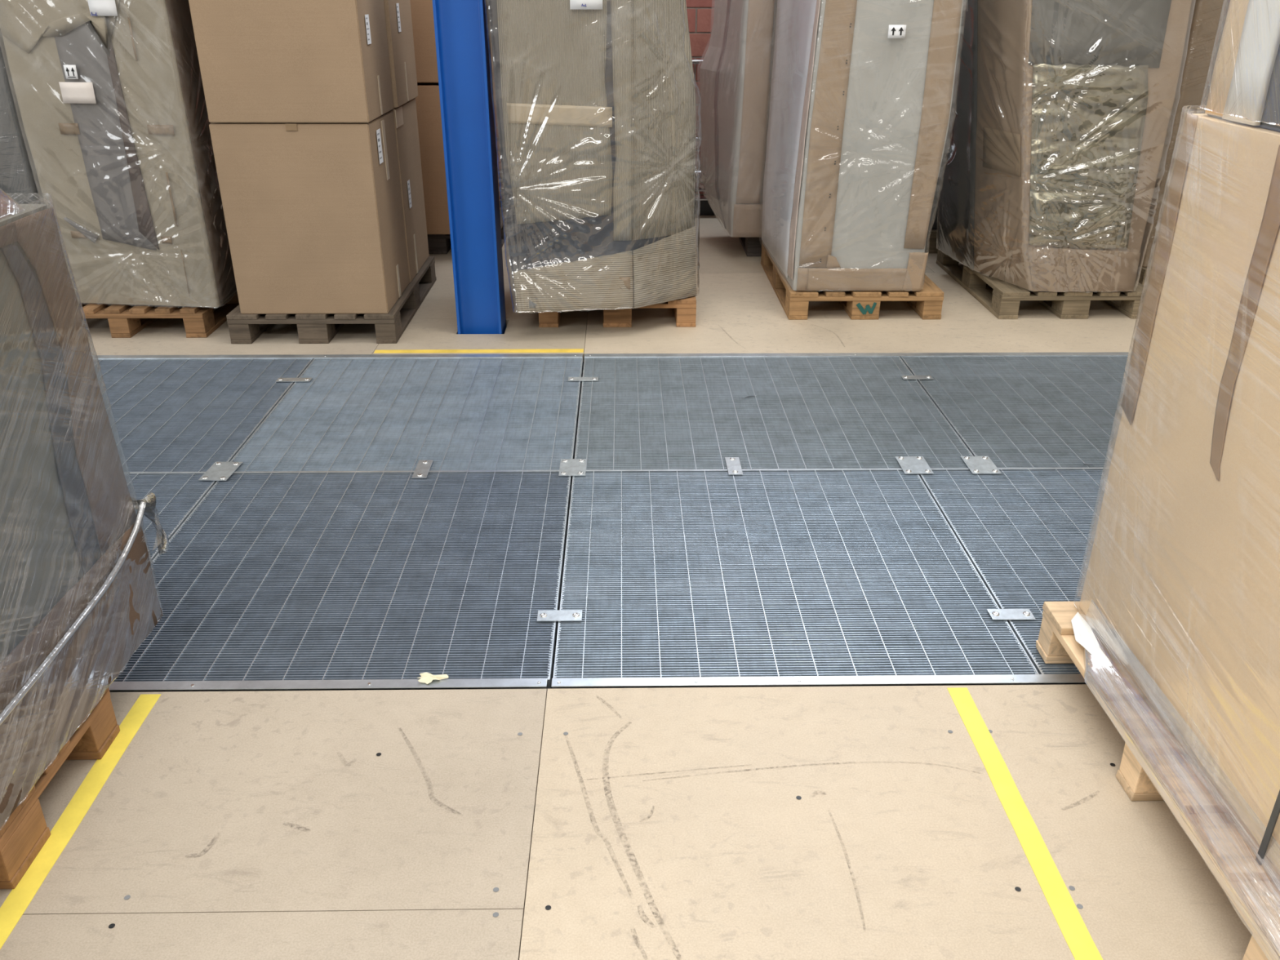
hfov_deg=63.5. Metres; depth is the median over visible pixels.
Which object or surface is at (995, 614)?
plate
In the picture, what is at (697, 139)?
pipe
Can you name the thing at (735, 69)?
load
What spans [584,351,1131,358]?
strip
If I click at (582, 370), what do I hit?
trim
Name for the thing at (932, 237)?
pallet
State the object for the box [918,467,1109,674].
floor grating
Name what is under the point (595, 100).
load
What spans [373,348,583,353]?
tape
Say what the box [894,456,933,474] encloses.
plate
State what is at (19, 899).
tape
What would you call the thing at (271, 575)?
floor grating
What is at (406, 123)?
cardboard box
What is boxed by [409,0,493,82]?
cardboard box
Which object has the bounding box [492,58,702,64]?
pipe
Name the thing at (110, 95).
load
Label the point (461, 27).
steel column
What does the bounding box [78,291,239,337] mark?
pallet
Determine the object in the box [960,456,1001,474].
plate
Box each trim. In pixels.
[499,198,709,200]
[546,369,582,690]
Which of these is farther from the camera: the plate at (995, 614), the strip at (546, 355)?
the strip at (546, 355)
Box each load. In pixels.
[0,0,236,306]
[0,28,44,204]
[0,197,169,827]
[487,0,697,313]
[699,0,777,237]
[761,0,963,291]
[928,165,941,229]
[937,0,1191,292]
[1071,0,1279,959]
[1138,0,1230,266]
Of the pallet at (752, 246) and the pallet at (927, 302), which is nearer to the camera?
the pallet at (927, 302)
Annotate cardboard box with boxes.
[188,0,393,122]
[208,110,409,314]
[383,0,417,107]
[391,97,429,282]
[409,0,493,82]
[415,75,500,234]
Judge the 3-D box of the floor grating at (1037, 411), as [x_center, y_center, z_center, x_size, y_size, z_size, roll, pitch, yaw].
[1.865,-0.302,4.343,1.244,0.029,1.250,0,26,-1]
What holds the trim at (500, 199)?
attached to the wall
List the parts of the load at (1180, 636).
panel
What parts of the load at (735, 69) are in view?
dark panel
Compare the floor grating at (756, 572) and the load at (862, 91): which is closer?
the floor grating at (756, 572)
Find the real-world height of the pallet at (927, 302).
0.144 m
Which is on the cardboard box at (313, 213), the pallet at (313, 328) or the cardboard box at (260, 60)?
the cardboard box at (260, 60)
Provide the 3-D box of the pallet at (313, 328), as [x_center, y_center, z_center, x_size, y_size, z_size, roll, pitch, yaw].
[-1.597,-0.987,5.548,0.806,0.144,1.205,0,26,-1]
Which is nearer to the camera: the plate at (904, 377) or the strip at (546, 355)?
the plate at (904, 377)
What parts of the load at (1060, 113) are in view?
dark panel, steel grey panel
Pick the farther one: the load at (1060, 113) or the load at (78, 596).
the load at (1060, 113)
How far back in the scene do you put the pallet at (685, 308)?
5.27 m
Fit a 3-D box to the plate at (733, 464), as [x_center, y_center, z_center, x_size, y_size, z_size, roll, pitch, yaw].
[0.342,-0.053,3.773,0.052,0.007,0.150,0,26,-1]
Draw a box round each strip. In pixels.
[92,353,582,359]
[108,678,547,692]
[551,674,1085,688]
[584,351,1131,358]
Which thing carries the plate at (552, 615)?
on the floor grating at (756, 572)
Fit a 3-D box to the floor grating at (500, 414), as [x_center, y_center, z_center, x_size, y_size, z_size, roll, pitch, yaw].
[-0.887,-0.288,4.301,1.257,0.029,1.250,0,26,-1]
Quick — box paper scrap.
[416,671,448,684]
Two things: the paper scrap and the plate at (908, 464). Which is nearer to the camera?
the paper scrap
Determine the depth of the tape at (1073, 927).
2.15 m
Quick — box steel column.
[432,0,506,333]
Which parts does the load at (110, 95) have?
grey panel, panel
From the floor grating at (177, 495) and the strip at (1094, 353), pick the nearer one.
the floor grating at (177, 495)
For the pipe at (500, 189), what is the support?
attached to the wall
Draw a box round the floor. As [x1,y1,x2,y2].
[0,215,1252,959]
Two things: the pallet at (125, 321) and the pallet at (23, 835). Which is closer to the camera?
the pallet at (23, 835)
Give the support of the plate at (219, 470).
attached to the floor grating at (500, 414)
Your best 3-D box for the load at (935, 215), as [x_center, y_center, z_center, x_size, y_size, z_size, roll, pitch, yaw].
[2.089,-2.599,6.693,0.741,1.784,0.800,0,26,-1]
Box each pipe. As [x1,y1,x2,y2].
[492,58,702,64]
[496,137,700,141]
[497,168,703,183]
[498,188,706,191]
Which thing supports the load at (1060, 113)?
on the pallet at (1004, 301)
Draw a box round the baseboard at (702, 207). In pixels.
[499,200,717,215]
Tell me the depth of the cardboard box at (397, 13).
5.19 m
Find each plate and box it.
[198,461,242,480]
[275,377,311,382]
[411,459,433,478]
[536,609,582,621]
[558,458,586,475]
[568,377,598,381]
[724,457,742,475]
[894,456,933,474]
[901,375,933,379]
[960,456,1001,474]
[986,608,1035,620]
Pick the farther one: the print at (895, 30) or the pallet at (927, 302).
the pallet at (927, 302)
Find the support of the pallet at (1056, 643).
on the floor
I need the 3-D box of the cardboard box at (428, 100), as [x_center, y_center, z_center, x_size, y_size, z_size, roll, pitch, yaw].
[-1.334,-2.126,6.731,0.722,0.886,0.784,0,26,-1]
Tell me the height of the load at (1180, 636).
1.825 m
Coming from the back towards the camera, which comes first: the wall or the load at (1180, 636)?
the wall
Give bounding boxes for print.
[66,67,75,77]
[891,26,903,35]
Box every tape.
[0,693,160,949]
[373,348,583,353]
[946,687,1102,959]
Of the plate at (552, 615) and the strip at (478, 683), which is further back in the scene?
the plate at (552, 615)
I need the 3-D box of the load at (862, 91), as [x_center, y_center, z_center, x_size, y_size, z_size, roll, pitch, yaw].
[1.141,-2.028,5.499,0.830,1.782,1.226,0,26,-1]
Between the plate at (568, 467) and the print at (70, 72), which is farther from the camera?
the print at (70, 72)
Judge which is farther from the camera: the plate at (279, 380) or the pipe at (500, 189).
the pipe at (500, 189)
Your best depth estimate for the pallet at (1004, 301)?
5.44 m
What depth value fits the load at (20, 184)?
5.02 m
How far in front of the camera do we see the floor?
2.20 m
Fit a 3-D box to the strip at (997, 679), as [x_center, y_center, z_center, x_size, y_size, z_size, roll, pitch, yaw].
[1.070,0.516,2.630,2.584,0.035,0.034,0,26,-1]
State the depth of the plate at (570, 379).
4.59 m
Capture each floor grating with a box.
[93,358,312,472]
[113,471,571,688]
[124,472,217,563]
[230,357,582,472]
[552,469,1039,678]
[574,356,973,470]
[901,355,1130,468]
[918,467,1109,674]
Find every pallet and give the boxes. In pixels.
[0,687,119,888]
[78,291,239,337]
[226,255,436,343]
[426,207,507,253]
[538,296,696,327]
[738,237,762,256]
[760,240,944,319]
[924,229,938,253]
[936,248,1146,319]
[1035,601,1279,959]
[1135,265,1151,287]
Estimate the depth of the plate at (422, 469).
3.74 m
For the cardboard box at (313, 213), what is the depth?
4.81 m
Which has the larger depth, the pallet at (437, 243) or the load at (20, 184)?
the pallet at (437, 243)
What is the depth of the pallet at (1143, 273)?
5.84 m
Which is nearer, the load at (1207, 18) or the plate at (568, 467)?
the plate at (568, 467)
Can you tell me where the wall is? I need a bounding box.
[492,0,715,198]

